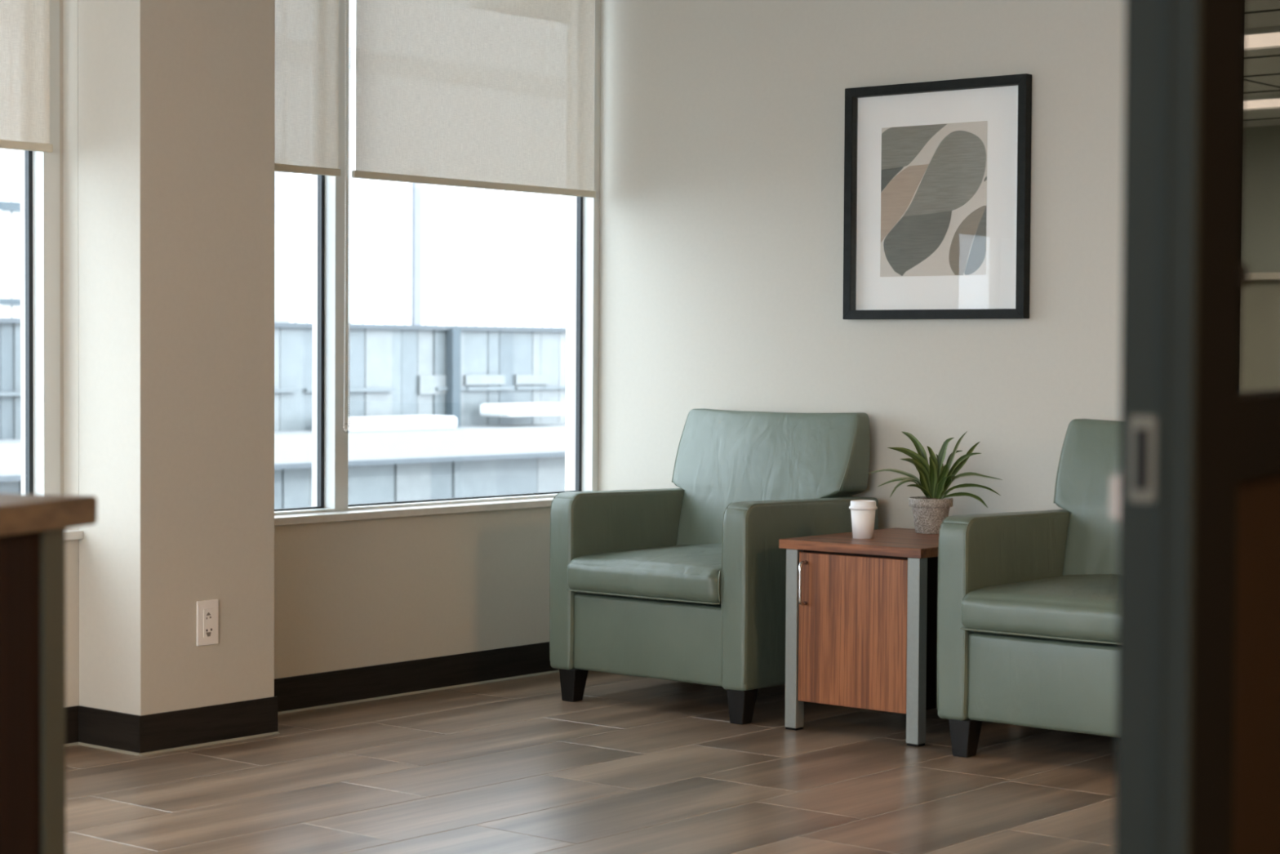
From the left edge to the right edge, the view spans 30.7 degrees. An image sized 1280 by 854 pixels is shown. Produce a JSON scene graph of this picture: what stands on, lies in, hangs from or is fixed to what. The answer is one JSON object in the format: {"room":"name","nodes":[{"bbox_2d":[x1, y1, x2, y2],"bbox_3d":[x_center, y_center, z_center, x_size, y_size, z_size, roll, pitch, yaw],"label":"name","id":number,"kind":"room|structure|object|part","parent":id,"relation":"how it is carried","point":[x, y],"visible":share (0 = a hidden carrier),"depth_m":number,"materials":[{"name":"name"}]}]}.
{"room":"waiting room","nodes":[
{"label":"waiting room","id":0,"kind":"room"},
{"bbox_2d":[78,0,275,715],"bbox_3d":[-1.275,-0.484,6.440,0.268,2.700,0.468,2,2,40],"label":"wall column","id":1,"kind":"structure","parent":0,"point":[176,98],"depth_m":6.31,"materials":[{"name":"paint"}]},
{"bbox_2d":[77,705,142,755],"bbox_3d":[-1.435,0.818,6.295,0.274,0.105,0.014,2,2,40],"label":"baseboard","id":2,"kind":"structure","parent":1,"relation":"attached to","point":[99,728],"depth_m":6.29,"materials":[{"name":"plastic"}]},
{"bbox_2d":[196,599,218,646],"bbox_3d":[-1.182,0.535,6.378,0.008,0.123,0.074,2,2,40],"label":"wall outlet","id":3,"kind":"object","parent":1,"relation":"attached to","point":[207,611],"visible":1,"depth_m":6.37,"materials":[{"name":"plastic"}]},
{"bbox_2d":[203,608,213,637],"bbox_3d":[-1.180,0.535,6.376,0.002,0.078,0.034,2,2,40],"label":"socket","id":4,"kind":"object","parent":3,"relation":"attached to","point":[207,612],"depth_m":6.37,"materials":[{"name":"plastic"}]},
{"bbox_2d":[137,696,279,755],"bbox_3d":[-1.175,0.817,6.391,0.014,0.105,0.483,2,2,40],"label":"baseboard","id":5,"kind":"structure","parent":1,"relation":"attached to","point":[176,730],"depth_m":6.38,"materials":[{"name":"plastic"}]},
{"bbox_2d":[59,0,551,706],"bbox_3d":[-3.065,-0.439,4.683,0.220,2.700,9.000,2,2,40],"label":"wall","id":6,"kind":"structure","parent":0,"point":[353,593],"depth_m":7.21,"materials":[{"name":"paint"}]},
{"bbox_2d":[20,0,60,494],"bbox_3d":[-2.379,-0.652,5.506,0.109,1.958,2.351,2,2,40],"label":"window","id":7,"kind":"structure","parent":6,"relation":"in","point":[40,255],"depth_m":6.37,"materials":[{"name":"paint"}]},
{"bbox_2d":[0,0,53,152],"bbox_3d":[-1.944,-1.171,5.894,0.055,0.876,1.098,2,2,40],"label":"roller blind","id":8,"kind":"object","parent":7,"relation":"attached to","point":[24,24],"visible":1,"depth_m":6.25,"materials":[{"name":"fabric"}]},
{"bbox_2d":[65,705,78,746],"bbox_3d":[-3.704,0.884,3.789,0.014,0.105,6.755,2,2,40],"label":"baseboard","id":9,"kind":"structure","parent":6,"relation":"attached to","point":[71,712],"depth_m":6.36,"materials":[{"name":"plastic"}]},
{"bbox_2d":[65,528,83,540],"bbox_3d":[-2.321,0.317,5.491,0.122,0.023,2.363,2,2,40],"label":"trim","id":10,"kind":"structure","parent":6,"relation":"attached to","point":[69,534],"depth_m":6.34,"materials":[{"name":"stone"}]},
{"bbox_2d":[274,497,554,525],"bbox_3d":[-0.695,0.265,7.434,0.122,0.023,1.769,2,2,40],"label":"trim","id":11,"kind":"structure","parent":6,"relation":"attached to","point":[349,515],"depth_m":7.31,"materials":[{"name":"paint"}]},
{"bbox_2d":[274,641,559,714],"bbox_3d":[-0.663,0.787,7.421,0.014,0.105,1.769,2,2,40],"label":"baseboard","id":12,"kind":"structure","parent":6,"relation":"attached to","point":[354,685],"depth_m":7.34,"materials":[{"name":"plastic"}]},
{"bbox_2d":[274,0,600,515],"bbox_3d":[-0.752,-0.704,7.449,0.109,1.958,1.780,2,2,40],"label":"window","id":13,"kind":"structure","parent":6,"relation":"in","point":[330,440],"depth_m":7.22,"materials":[{"name":"paint"}]},
{"bbox_2d":[275,0,340,176],"bbox_3d":[-1.084,-1.198,6.920,0.055,0.876,0.527,2,2,40],"label":"roller blind","id":14,"kind":"object","parent":13,"relation":"attached to","point":[307,31],"visible":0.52,"depth_m":7.02,"materials":[{"name":"fabric"}]},
{"bbox_2d":[343,0,595,431],"bbox_3d":[-0.536,-0.829,7.590,0.055,1.674,1.188,2,2,40],"label":"roller blind","id":15,"kind":"object","parent":13,"relation":"attached to","point":[499,95],"visible":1,"depth_m":7.59,"materials":[{"name":"fabric"}]},
{"bbox_3d":[-0.895,-0.785,7.135,0.009,1.603,0.021,2,2,40],"label":"bead chain","id":16,"kind":"part","parent":15,"relation":"part of","materials":[{"name":"plastic"}]},
{"bbox_2d":[65,670,1115,853],"bbox_3d":[-0.152,1.064,2.362,7.900,0.120,9.120,2,2,40],"label":"floor","id":17,"kind":"structure","parent":0,"point":[636,765],"depth_m":5.83,"materials":[{"name":"wood"}]},
{"bbox_2d":[0,493,97,853],"bbox_3d":[-1.118,0.553,1.755,0.650,0.929,1.600,1,2,18],"label":"counter","id":18,"kind":"object","parent":17,"relation":"on","point":[33,526],"depth_m":2.31,"materials":[{"name":"brown wood"}]},
{"bbox_3d":[-0.839,0.563,1.641,0.020,0.880,1.475,1,2,18],"label":"panel","id":19,"kind":"part","parent":18,"relation":"part of","materials":[{"name":"brown wood"}]},
{"bbox_3d":[-0.609,0.551,2.363,0.040,0.900,0.040,1,2,18],"label":"corner post","id":20,"kind":"part","parent":18,"relation":"part of","materials":[{"name":"grey metal"}]},
{"bbox_2d":[549,408,878,724],"bbox_3d":[0.238,0.401,7.273,0.771,0.896,0.763,2,2,40],"label":"armchair","id":21,"kind":"object","parent":17,"relation":"on","point":[687,583],"visible":0.84,"depth_m":7.16,"materials":[{"name":"green leather"}]},
{"bbox_3d":[-0.206,0.798,7.245,0.068,0.100,0.068,2,2,40],"label":"leg","id":22,"kind":"part","parent":21,"relation":"part of","materials":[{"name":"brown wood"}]},
{"bbox_3d":[-0.027,0.471,7.486,0.095,0.549,0.691,2,2,40],"label":"arm","id":23,"kind":"part","parent":21,"relation":"part of","materials":[{"name":"green leather"}]},
{"bbox_2d":[567,543,721,604],"bbox_3d":[0.181,0.445,7.219,0.603,0.135,0.605,2,2,40],"label":"seat cushion","id":24,"kind":"object","parent":21,"relation":"on","point":[610,574],"depth_m":7.04,"materials":[{"name":"green leather"}]},
{"bbox_3d":[0.226,0.633,7.269,0.596,0.236,0.657,2,2,40],"label":"panel","id":25,"kind":"part","parent":21,"relation":"part of","materials":[{"name":"green leather"}]},
{"bbox_3d":[0.299,0.814,6.823,0.068,0.100,0.068,2,2,40],"label":"leg","id":26,"kind":"part","parent":21,"relation":"part of","materials":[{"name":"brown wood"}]},
{"bbox_2d":[672,408,870,545],"bbox_3d":[0.390,0.186,7.475,0.698,0.477,0.224,2,2,40],"label":"cushion","id":27,"kind":"object","parent":21,"relation":"on","point":[724,457],"depth_m":7.44,"materials":[{"name":"green leather"}]},
{"bbox_3d":[0.491,0.488,7.052,0.095,0.548,0.691,2,2,40],"label":"arm","id":28,"kind":"part","parent":21,"relation":"part of","materials":[{"name":"green leather"}]},
{"bbox_2d":[778,527,938,746],"bbox_3d":[0.767,0.595,6.779,0.484,0.547,0.628,2,2,40],"label":"side table","id":29,"kind":"object","parent":17,"relation":"on","point":[861,618],"visible":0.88,"depth_m":6.55,"materials":[{"name":"brown wood"}]},
{"bbox_3d":[0.445,0.606,6.705,0.040,0.514,0.040,2,2,40],"label":"leg","id":30,"kind":"part","parent":29,"relation":"part of","materials":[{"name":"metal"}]},
{"bbox_3d":[0.464,0.444,6.644,0.010,0.127,0.037,2,2,40],"label":"handle","id":31,"kind":"part","parent":29,"relation":"part of","materials":[{"name":"silver metal"}]},
{"bbox_3d":[0.602,0.575,6.567,0.369,0.426,0.020,2,2,40],"label":"door","id":32,"kind":"part","parent":29,"relation":"part of","materials":[{"name":"brown wood"}]},
{"bbox_2d":[848,499,877,538],"bbox_3d":[0.645,0.267,6.752,0.082,0.108,0.082,2,2,40],"label":"paper cup","id":33,"kind":"object","parent":29,"relation":"on","point":[862,511],"visible":1,"depth_m":6.72,"materials":[{"name":"paper"}]},
{"bbox_3d":[0.646,0.225,6.750,0.082,0.025,0.082,2,2,40],"label":"lid","id":34,"kind":"part","parent":33,"relation":"part of","materials":[{"name":"plastic"}]},
{"bbox_3d":[0.764,0.616,6.439,0.040,0.514,0.040,2,2,40],"label":"leg","id":35,"kind":"part","parent":29,"relation":"part of","materials":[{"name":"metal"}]},
{"bbox_2d":[866,431,1001,533],"bbox_3d":[0.881,0.165,6.948,0.411,0.303,0.153,0,2,-9],"label":"potted plant","id":36,"kind":"object","parent":29,"relation":"on","point":[929,511],"visible":1,"depth_m":6.94,"materials":[{"name":"green plant"}]},
{"bbox_3d":[0.867,0.263,6.960,0.132,0.106,0.132,2,2,40],"label":"pot","id":37,"kind":"part","parent":36,"relation":"part of","materials":[{"name":"stone"}]},
{"bbox_2d":[937,418,1119,757],"bbox_3d":[1.321,0.439,6.320,0.771,0.896,0.763,2,2,40],"label":"armchair","id":38,"kind":"object","parent":17,"relation":"on","point":[1028,601],"visible":0.49,"depth_m":6.25,"materials":[{"name":"green leather"}]},
{"bbox_3d":[0.878,0.835,6.292,0.068,0.100,0.068,2,2,40],"label":"leg","id":39,"kind":"part","parent":38,"relation":"part of","materials":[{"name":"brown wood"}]},
{"bbox_3d":[1.056,0.508,6.533,0.095,0.549,0.691,2,2,40],"label":"arm","id":40,"kind":"part","parent":38,"relation":"part of","materials":[{"name":"green leather"}]},
{"bbox_2d":[960,573,1118,643],"bbox_3d":[1.264,0.482,6.266,0.603,0.135,0.605,2,2,40],"label":"seat cushion","id":41,"kind":"object","parent":38,"relation":"on","point":[996,608],"depth_m":6.12,"materials":[{"name":"green leather"}]},
{"bbox_3d":[1.310,0.670,6.315,0.596,0.236,0.657,2,2,40],"label":"panel","id":42,"kind":"part","parent":38,"relation":"part of","materials":[{"name":"green leather"}]},
{"bbox_2d":[1054,418,1119,575],"bbox_3d":[1.474,0.223,6.521,0.698,0.477,0.224,2,2,40],"label":"cushion","id":43,"kind":"object","parent":38,"relation":"on","point":[1087,539],"depth_m":6.63,"materials":[{"name":"green leather"}]},
{"bbox_2d":[564,0,1125,528],"bbox_3d":[2.822,-0.435,5.702,7.940,2.700,0.120,2,2,40],"label":"wall","id":44,"kind":"structure","parent":0,"point":[722,122],"depth_m":7.50,"materials":[{"name":"paint"}]},
{"bbox_2d":[842,73,1031,319],"bbox_3d":[0.909,-0.698,7.195,0.659,0.730,0.035,2,2,40],"label":"framed print","id":45,"kind":"object","parent":44,"relation":"attached to","point":[937,174],"visible":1,"depth_m":7.20,"materials":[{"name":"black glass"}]},
{"bbox_3d":[0.667,-0.706,7.396,0.029,0.728,0.034,2,2,40],"label":"frame rail","id":46,"kind":"part","parent":45,"relation":"part of","materials":[{"name":"black wood"}]},
{"bbox_3d":[0.906,-0.348,7.205,0.657,0.029,0.034,2,2,40],"label":"frame rail","id":47,"kind":"part","parent":45,"relation":"part of","materials":[{"name":"black wood"}]},
{"bbox_3d":[0.911,-1.048,7.183,0.657,0.029,0.034,2,2,40],"label":"frame rail","id":48,"kind":"part","parent":45,"relation":"part of","materials":[{"name":"black wood"}]},
{"bbox_3d":[1.150,-0.690,6.992,0.029,0.728,0.034,2,2,40],"label":"frame rail","id":49,"kind":"part","parent":45,"relation":"part of","materials":[{"name":"black wood"}]},
{"bbox_2d":[1239,0,1244,360],"bbox_3d":[2.292,-0.707,6.138,1.685,1.490,0.140,2,2,40],"label":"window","id":50,"kind":"structure","parent":44,"relation":"in","point":[1244,0],"depth_m":6.70,"materials":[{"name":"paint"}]},
{"bbox_2d":[1239,125,1279,392],"bbox_3d":[6.358,-0.444,10.569,8.520,2.450,0.120,2,2,40],"label":"wall","id":51,"kind":"structure","parent":0,"point":[1260,192],"depth_m":12.92,"materials":[{"name":"paint"}]},
{"bbox_2d":[1248,272,1279,280],"bbox_3d":[6.345,-0.735,10.448,8.400,0.040,0.070,2,2,40],"label":"trim","id":52,"kind":"structure","parent":51,"relation":"attached to","point":[1251,276],"depth_m":12.84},
{"bbox_2d":[1243,0,1279,127],"bbox_3d":[4.485,-1.552,8.193,8.400,0.106,5.880,2,2,40],"label":"ceiling","id":53,"kind":"structure","parent":0,"point":[1261,68],"depth_m":10.27,"materials":[{"name":"tile"}]},
{"bbox_2d":[1243,93,1279,111],"bbox_3d":[3.710,-1.592,11.085,3.300,0.020,0.480,2,2,40],"label":"recessed light","id":54,"kind":"object","parent":53,"relation":"in","point":[1272,101],"visible":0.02,"depth_m":11.58,"materials":[{"name":"paint"}]},
{"bbox_2d":[1243,98,1279,109],"bbox_3d":[3.710,-1.594,11.085,3.240,0.008,0.420,2,2,40],"label":"diffuser","id":55,"kind":"object","parent":54,"relation":"attached to","point":[1248,104],"depth_m":11.65,"materials":[{"name":"beige"}]},
{"bbox_2d":[1244,26,1279,51],"bbox_3d":[2.311,-1.547,9.414,3.300,0.020,0.480,2,2,40],"label":"recessed light","id":56,"kind":"object","parent":53,"relation":"in","point":[1266,37],"visible":0.02,"depth_m":9.25,"materials":[{"name":"paint"}]},
{"bbox_2d":[1244,32,1279,48],"bbox_3d":[2.311,-1.549,9.414,3.240,0.008,0.420,2,2,40],"label":"diffuser","id":57,"kind":"object","parent":56,"relation":"attached to","point":[1251,40],"depth_m":9.31,"materials":[{"name":"beige"}]},
{"bbox_3d":[2.018,-0.330,2.257,2.068,2.700,1.684,2,2,40],"label":"wall partition","id":58,"kind":"structure","parent":0,"visible":0},
{"bbox_2d":[1110,0,1279,853],"bbox_3d":[0.547,-0.062,1.901,0.121,2.170,1.038,1,2,23],"label":"door","id":59,"kind":"structure","parent":58,"relation":"in","point":[1195,492],"depth_m":1.45,"materials":[{"name":"paint"}]},
{"bbox_3d":[0.315,0.044,1.502,0.015,0.037,0.045,1,2,25],"label":"handle","id":60,"kind":"part","parent":59,"relation":"part of","materials":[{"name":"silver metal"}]},
{"bbox_3d":[0.311,0.020,1.444,0.018,0.054,0.003,1,2,25],"label":"latch plate","id":61,"kind":"part","parent":59,"relation":"part of","materials":[{"name":"metal"}]},
{"bbox_3d":[0.510,0.416,1.866,0.017,0.775,0.610,1,2,25],"label":"panel","id":62,"kind":"part","parent":59,"relation":"part of","materials":[{"name":"brown wood"}]},
{"bbox_3d":[0.511,0.000,1.854,0.044,0.057,0.610,1,2,25],"label":"rail","id":63,"kind":"part","parent":59,"relation":"part of","materials":[{"name":"paint"}]},
{"bbox_3d":[0.514,-0.497,1.838,0.006,0.938,0.610,1,2,25],"label":"glass","id":64,"kind":"part","parent":59,"relation":"part of","materials":[{"name":"black glass"}]},
{"label":"outside","id":65,"kind":"structure","parent":0,"visible":0},
{"bbox_3d":[-15.593,7.208,60.385,89.500,0.300,180.000,2,2,40],"label":"ground","id":66,"kind":"structure","parent":65,"visible":0},
{"bbox_2d":[0,0,566,508],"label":"window","id":67,"kind":"structure","parent":66,"relation":"on","point":[457,295],"depth_m":62.93,"materials":[{"name":"clear glass"}]},
{"bbox_3d":[-15.072,-25.572,51.797,0.260,46.220,2.290,2,2,40],"label":"cladding panel","id":68,"kind":"part","parent":67,"relation":"part of","materials":[{"name":"white metal"}]},
{"bbox_3d":[-13.563,-25.620,53.599,0.260,46.220,2.290,2,2,40],"label":"cladding panel","id":69,"kind":"part","parent":67,"relation":"part of","materials":[{"name":"white metal"}]},
{"bbox_3d":[-7.774,0.894,60.191,1.820,0.130,94.000,2,2,40],"label":"shadow rail","id":70,"kind":"part","parent":67,"relation":"part of","materials":[{"name":"white metal"}]},
{"bbox_3d":[-8.366,-2.629,60.592,0.420,0.120,94.000,2,2,40],"label":"rail","id":71,"kind":"part","parent":67,"relation":"part of","materials":[{"name":"grey metal"}]},
{"bbox_3d":[-9.038,-25.765,59.003,0.260,46.220,2.290,2,2,40],"label":"cladding panel","id":72,"kind":"part","parent":67,"relation":"part of","materials":[{"name":"white glass"}]},
{"bbox_3d":[-7.530,-25.813,60.804,0.260,46.220,2.290,2,2,40],"label":"cladding panel","id":73,"kind":"part","parent":67,"relation":"part of","materials":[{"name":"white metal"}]},
{"bbox_3d":[-6.022,-25.861,62.605,0.260,46.220,2.290,2,2,40],"label":"cladding panel","id":74,"kind":"part","parent":67,"relation":"part of","materials":[{"name":"white glass"}]},
{"bbox_3d":[-5.151,2.145,64.290,0.250,9.700,0.320,2,2,40],"label":"facade post","id":75,"kind":"part","parent":67,"relation":"part of","materials":[{"name":"grey metal"}]},
{"bbox_3d":[-4.513,-25.909,64.407,0.260,46.220,2.290,2,2,40],"label":"cladding panel","id":76,"kind":"part","parent":67,"relation":"part of","materials":[{"name":"white glass"}]},
{"bbox_3d":[-3.005,-25.958,66.208,0.260,46.220,2.290,2,2,40],"label":"cladding panel","id":77,"kind":"part","parent":67,"relation":"part of","materials":[{"name":"white glass"}]},
{"bbox_3d":[-1.497,-26.006,68.010,0.260,46.220,2.290,2,2,40],"label":"cladding panel","id":78,"kind":"part","parent":67,"relation":"part of","materials":[{"name":"white glass"}]}
]}

